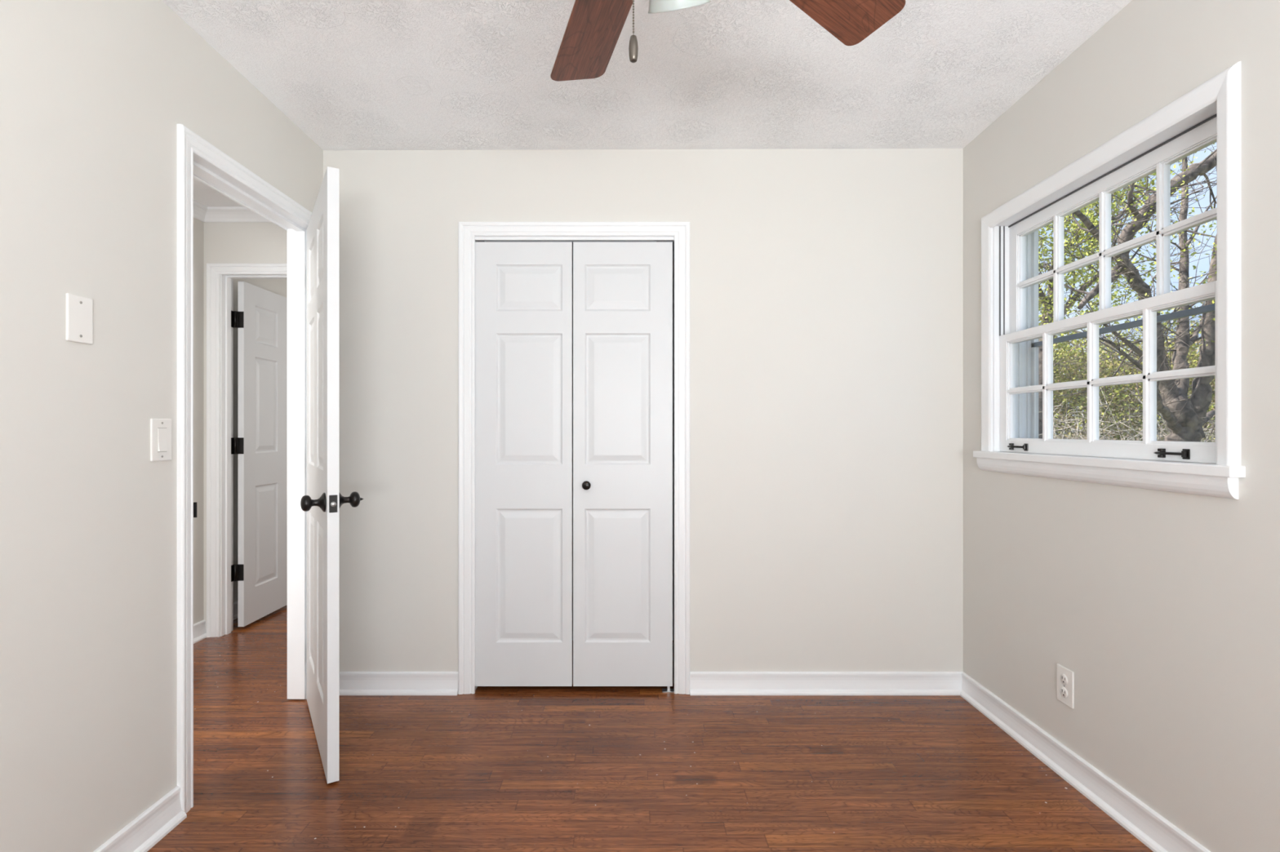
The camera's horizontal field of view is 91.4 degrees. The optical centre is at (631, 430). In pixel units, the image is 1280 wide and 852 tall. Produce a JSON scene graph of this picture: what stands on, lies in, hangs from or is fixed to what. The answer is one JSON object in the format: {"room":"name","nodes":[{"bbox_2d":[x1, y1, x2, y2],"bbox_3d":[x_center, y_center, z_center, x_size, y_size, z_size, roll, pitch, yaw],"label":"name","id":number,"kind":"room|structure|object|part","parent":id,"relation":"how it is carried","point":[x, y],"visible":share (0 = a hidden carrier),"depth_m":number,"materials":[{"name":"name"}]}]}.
{"room":"empty bedroom","nodes":[
{"label":"empty bedroom","id":0,"kind":"room"},
{"bbox_2d":[0,0,323,851],"bbox_3d":[-1.442,-0.120,0.637,0.115,2.600,4.574,0,0,0],"label":"wall","id":1,"kind":"structure","parent":0,"point":[95,95],"depth_m":1.60,"materials":[{"name":"white paint"}]},
{"bbox_2d":[66,293,93,344],"bbox_3d":[-1.381,-0.278,1.565,0.008,0.117,0.073,0,0,0],"label":"blank wall plate","id":2,"kind":"object","parent":1,"relation":"attached to","point":[79,309],"visible":1,"depth_m":1.56,"materials":[{"name":"white plastic"}]},
{"bbox_2d":[93,786,186,851],"bbox_3d":[-1.370,1.133,0.203,0.030,0.095,3.405,0,0,0],"label":"baseboard","id":3,"kind":"structure","parent":1,"relation":"attached to","point":[146,830],"depth_m":1.78,"materials":[{"name":"white paint"}]},
{"bbox_2d":[150,418,171,461],"bbox_3d":[-1.379,0.029,1.837,0.012,0.124,0.080,0,0,0],"label":"light switch","id":4,"kind":"object","parent":1,"relation":"attached to","point":[160,428],"visible":1,"depth_m":1.83,"materials":[{"name":"white plastic"}]},
{"bbox_2d":[177,124,311,813],"bbox_3d":[-1.442,0.123,2.354,0.154,2.113,0.899,0,0,0],"label":"trim","id":5,"kind":"structure","parent":1,"relation":"attached to","point":[197,158],"depth_m":2.14,"materials":[{"name":"white paint"}]},
{"bbox_3d":[-1.391,0.251,1.966,0.048,0.058,0.004,0,0,0],"label":"strike plate","id":6,"kind":"part","parent":5,"relation":"part of","materials":[{"name":"brown metal"}]},
{"bbox_2d":[300,166,364,783],"bbox_3d":[-1.188,0.149,2.405,0.196,2.042,0.786,0,0,-32],"label":"door","id":7,"kind":"structure","parent":1,"relation":"in","point":[323,500],"depth_m":2.12,"materials":[{"name":"white paint"}]},
{"bbox_3d":[-1.071,0.245,2.102,0.074,0.066,0.066,0,0,-32],"label":"knob","id":8,"kind":"part","parent":7,"relation":"part of","materials":[{"name":"brown metal"}]},
{"bbox_3d":[-0.990,0.245,2.077,0.025,0.058,0.002,0,0,-32],"label":"latch plate","id":9,"kind":"part","parent":7,"relation":"part of","materials":[{"name":"brown metal"}]},
{"bbox_3d":[-0.973,0.241,2.164,0.086,0.066,0.066,0,0,-32],"label":"knob","id":10,"kind":"part","parent":7,"relation":"part of","materials":[{"name":"brown metal"}]},
{"bbox_2d":[193,217,204,624],"bbox_3d":[-2.495,-0.120,1.945,0.100,2.600,3.490,0,0,0],"label":"wall","id":11,"kind":"structure","parent":0,"point":[198,226],"depth_m":3.53,"materials":[{"name":"white paint"}]},
{"bbox_2d":[193,600,238,644],"bbox_3d":[-2.458,1.133,3.250,0.085,0.095,6.100,0,0,0],"label":"baseboard","id":12,"kind":"structure","parent":11,"relation":"attached to","point":[199,628],"depth_m":3.54,"materials":[{"name":"white paint"}]},
{"bbox_2d":[193,200,271,222],"bbox_3d":[-1.933,-1.221,1.887,1.025,0.066,3.375,0,0,0],"label":"trim","id":13,"kind":"structure","parent":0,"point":[202,213],"depth_m":3.54,"materials":[{"name":"white paint"}]},
{"bbox_2d":[204,222,287,630],"bbox_3d":[-1.873,-0.120,3.632,1.145,2.600,0.115,0,0,0],"label":"wall","id":14,"kind":"structure","parent":0,"point":[224,242],"depth_m":3.58,"materials":[{"name":"white paint"}]},
{"bbox_2d":[206,263,287,637],"bbox_3d":[-1.926,0.115,3.623,0.988,2.130,0.136,0,0,0],"label":"trim","id":15,"kind":"structure","parent":14,"relation":"attached to","point":[220,277],"depth_m":3.56,"materials":[{"name":"white paint"}]},
{"bbox_2d":[231,281,287,626],"bbox_3d":[-2.314,0.141,4.079,0.058,2.037,0.876,0,0,0],"label":"door","id":16,"kind":"structure","parent":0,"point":[260,572],"depth_m":3.86,"materials":[{"name":"white paint"}]},
{"bbox_2d":[233,279,287,602],"bbox_3d":[-1.400,-0.120,5.013,2.400,2.600,2.775,0,0,0],"label":"wall","id":17,"kind":"structure","parent":0,"point":[279,286],"depth_m":3.96,"materials":[{"name":"white paint"}]},
{"bbox_2d":[323,148,963,671],"bbox_3d":[0.120,-0.150,3.189,3.080,2.660,0.760,0,0,0],"label":"wall","id":18,"kind":"structure","parent":0,"point":[826,286],"depth_m":2.81,"materials":[{"name":"white paint"}]},
{"bbox_2d":[457,222,689,694],"bbox_3d":[-0.256,0.124,2.857,1.037,2.112,0.136,0,0,0],"label":"trim","id":19,"kind":"structure","parent":18,"relation":"attached to","point":[468,233],"depth_m":2.79,"materials":[{"name":"white paint"}]},
{"bbox_2d":[475,240,674,692],"bbox_3d":[-0.254,0.162,2.814,0.902,2.034,0.066,0,0,0],"label":"door","id":20,"kind":"structure","parent":18,"relation":"in","point":[623,291],"depth_m":2.81,"materials":[{"name":"white paint"}]},
{"bbox_3d":[-0.201,0.247,2.798,0.040,0.040,0.034,0,0,0],"label":"knob","id":21,"kind":"part","parent":20,"relation":"part of","materials":[{"name":"brown metal"}]},
{"bbox_2d":[339,671,962,695],"bbox_3d":[0.053,1.133,2.794,2.877,0.095,0.030,0,0,0],"label":"baseboard","id":22,"kind":"structure","parent":18,"relation":"attached to","point":[351,683],"depth_m":2.80,"materials":[{"name":"white paint"}]},
{"bbox_2d":[161,0,1132,207],"bbox_3d":[-0.502,-1.367,1.113,4.087,0.226,5.325,0,0,0],"label":"ceiling","id":23,"kind":"structure","parent":0,"point":[349,74],"depth_m":2.22,"materials":[{"name":"white paint"}]},
{"bbox_2d":[550,0,905,81],"bbox_3d":[0.008,-0.917,0.950,1.238,0.737,1.289,0,0,0],"label":"ceiling fan","id":24,"kind":"object","parent":23,"relation":"hanging from","point":[593,29],"visible":1,"depth_m":1.35,"materials":[{"name":"brown wood"}]},
{"bbox_3d":[-0.073,-0.888,1.355,0.141,0.006,0.472,-14,4,-16],"label":"blade","id":25,"kind":"part","parent":24,"relation":"part of","materials":[{"name":"brown wood"}]},
{"bbox_3d":[0.011,-0.715,0.930,0.019,0.256,0.003,0,0,0],"label":"pull chain","id":26,"kind":"part","parent":24,"relation":"part of","materials":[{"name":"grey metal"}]},
{"bbox_3d":[0.084,-0.764,1.080,0.109,0.118,0.114,0,0,0],"label":"lamp shade","id":27,"kind":"part","parent":24,"relation":"part of","materials":[{"name":"white glass"}]},
{"bbox_3d":[0.367,-0.888,1.224,0.472,0.006,0.141,0,-13,-40],"label":"blade","id":28,"kind":"part","parent":24,"relation":"part of","materials":[{"name":"brown wood"}]},
{"bbox_2d":[146,604,1153,851],"bbox_3d":[-0.450,1.200,2.375,4.220,0.040,8.050,0,0,0],"label":"floor","id":29,"kind":"structure","parent":0,"point":[491,769],"depth_m":2.14,"materials":[{"name":"brown wood"}]},
{"bbox_2d":[963,0,1279,851],"bbox_3d":[1.572,-0.120,0.637,0.160,2.600,4.574,0,0,0],"label":"wall","id":30,"kind":"structure","parent":0,"point":[1162,607],"depth_m":1.81,"materials":[{"name":"white paint"}]},
{"bbox_2d":[1057,663,1074,709],"bbox_3d":[1.487,0.877,2.143,0.010,0.125,0.080,0,0,0],"label":"power outlet","id":31,"kind":"object","parent":30,"relation":"attached to","point":[1065,677],"visible":1,"depth_m":2.13,"materials":[{"name":"white plastic"}]},
{"bbox_2d":[1060,687,1067,697],"bbox_3d":[1.484,0.899,2.143,0.003,0.034,0.034,0,0,0],"label":"receptacle","id":32,"kind":"object","parent":31,"relation":"attached to","point":[1064,691],"depth_m":2.14,"materials":[{"name":"white plastic"}]},
{"bbox_2d":[1060,674,1067,684],"bbox_3d":[1.484,0.855,2.143,0.003,0.034,0.034,0,0,0],"label":"receptacle","id":33,"kind":"object","parent":31,"relation":"attached to","point":[1064,677],"depth_m":2.14,"materials":[{"name":"white plastic"}]},
{"bbox_2d":[960,671,1210,851],"bbox_3d":[1.477,1.133,0.654,0.030,0.095,4.309,0,0,0],"label":"baseboard","id":34,"kind":"structure","parent":30,"relation":"attached to","point":[1157,833],"depth_m":2.03,"materials":[{"name":"white paint"}]},
{"bbox_2d":[973,61,1245,499],"bbox_3d":[1.575,-0.366,2.090,0.240,1.073,1.144,0,0,0],"label":"window","id":35,"kind":"structure","parent":30,"relation":"in","point":[1208,114],"depth_m":1.97,"materials":[{"name":"white paint"}]},
{"bbox_3d":[1.653,-0.373,2.071,0.018,0.930,0.997,0,0,0],"label":"storm frame","id":36,"kind":"part","parent":35,"relation":"part of","materials":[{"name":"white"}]},
{"bbox_3d":[1.594,-0.369,2.071,0.203,0.974,1.030,0,0,0],"label":"frame","id":37,"kind":"part","parent":35,"relation":"part of","materials":[{"name":"white paint"}]},
{"bbox_3d":[1.531,-0.150,2.071,0.034,0.474,0.993,0,0,0],"label":"sash","id":38,"kind":"part","parent":35,"relation":"part of","materials":[{"name":"white paint"}]},
{"bbox_3d":[1.571,-0.595,2.071,0.034,0.478,0.993,0,0,0],"label":"sash","id":39,"kind":"part","parent":35,"relation":"part of","materials":[{"name":"white paint"}]},
{"bbox_3d":[1.652,-0.347,2.071,0.016,0.019,0.997,0,0,0],"label":"storm rail","id":40,"kind":"part","parent":35,"relation":"part of","materials":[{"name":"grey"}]},
{"label":"outside","id":41,"kind":"structure","parent":0,"visible":0},
{"bbox_3d":[35.850,2.530,31.000,68.300,0.100,78.000,0,0,0],"label":"ground","id":42,"kind":"structure","parent":41,"visible":0},
{"bbox_2d":[1038,278,1161,439],"bbox_3d":[11.189,-1.324,18.690,7.011,7.339,7.023,0,0,-11],"label":"tree","id":43,"kind":"object","parent":42,"relation":"on","point":[1062,393],"visible":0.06,"depth_m":17.70,"materials":[{"name":"green plant"}]},
{"bbox_2d":[1038,303,1199,440],"bbox_3d":[14.134,-0.800,20.195,8.163,7.173,7.041,0,0,-7],"label":"tree","id":44,"kind":"object","parent":42,"relation":"on","point":[1077,372],"visible":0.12,"depth_m":19.61,"materials":[{"name":"green plant"}]},
{"bbox_2d":[1038,160,1202,438],"bbox_3d":[7.980,-2.056,12.514,5.831,9.495,4.376,0,0,45],"label":"leafy tree","id":45,"kind":"object","parent":42,"relation":"on","point":[1094,241],"visible":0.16,"depth_m":11.83,"materials":[{"name":"green plant"}]},
{"bbox_2d":[1038,378,1214,442],"bbox_3d":[11.806,0.822,14.291,13.936,4.501,9.028,0,0,-11],"label":"undergrowth","id":46,"kind":"object","parent":42,"relation":"on","point":[1161,434],"visible":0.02,"depth_m":13.85,"materials":[{"name":"green plant"}]},
{"bbox_2d":[1038,143,1216,442],"bbox_3d":[7.705,-1.633,8.566,4.460,6.822,5.363,0,0,42],"label":"tree","id":47,"kind":"object","parent":42,"relation":"on","point":[1184,417],"visible":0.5,"depth_m":8.64,"materials":[{"name":"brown plant"}]},
{"bbox_2d":[1053,302,1214,442],"bbox_3d":[17.641,-0.903,19.973,8.197,6.329,7.807,0,0,44],"label":"tree","id":48,"kind":"object","parent":42,"relation":"on","point":[1193,356],"visible":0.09,"depth_m":19.45,"materials":[{"name":"green plant"}]},
{"bbox_2d":[1053,320,1214,439],"bbox_3d":[18.044,-0.758,24.090,8.996,6.699,7.590,0,0,12],"label":"tree","id":49,"kind":"object","parent":42,"relation":"on","point":[1137,429],"visible":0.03,"depth_m":23.49,"materials":[{"name":"green plant"}]},
{"bbox_2d":[1134,320,1214,438],"bbox_3d":[22.716,-0.569,22.470,9.146,7.910,6.296,0,0,0],"label":"tree","id":50,"kind":"object","parent":42,"relation":"on","point":[1191,320],"visible":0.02,"depth_m":23.00,"materials":[{"name":"green plant"}]}
]}

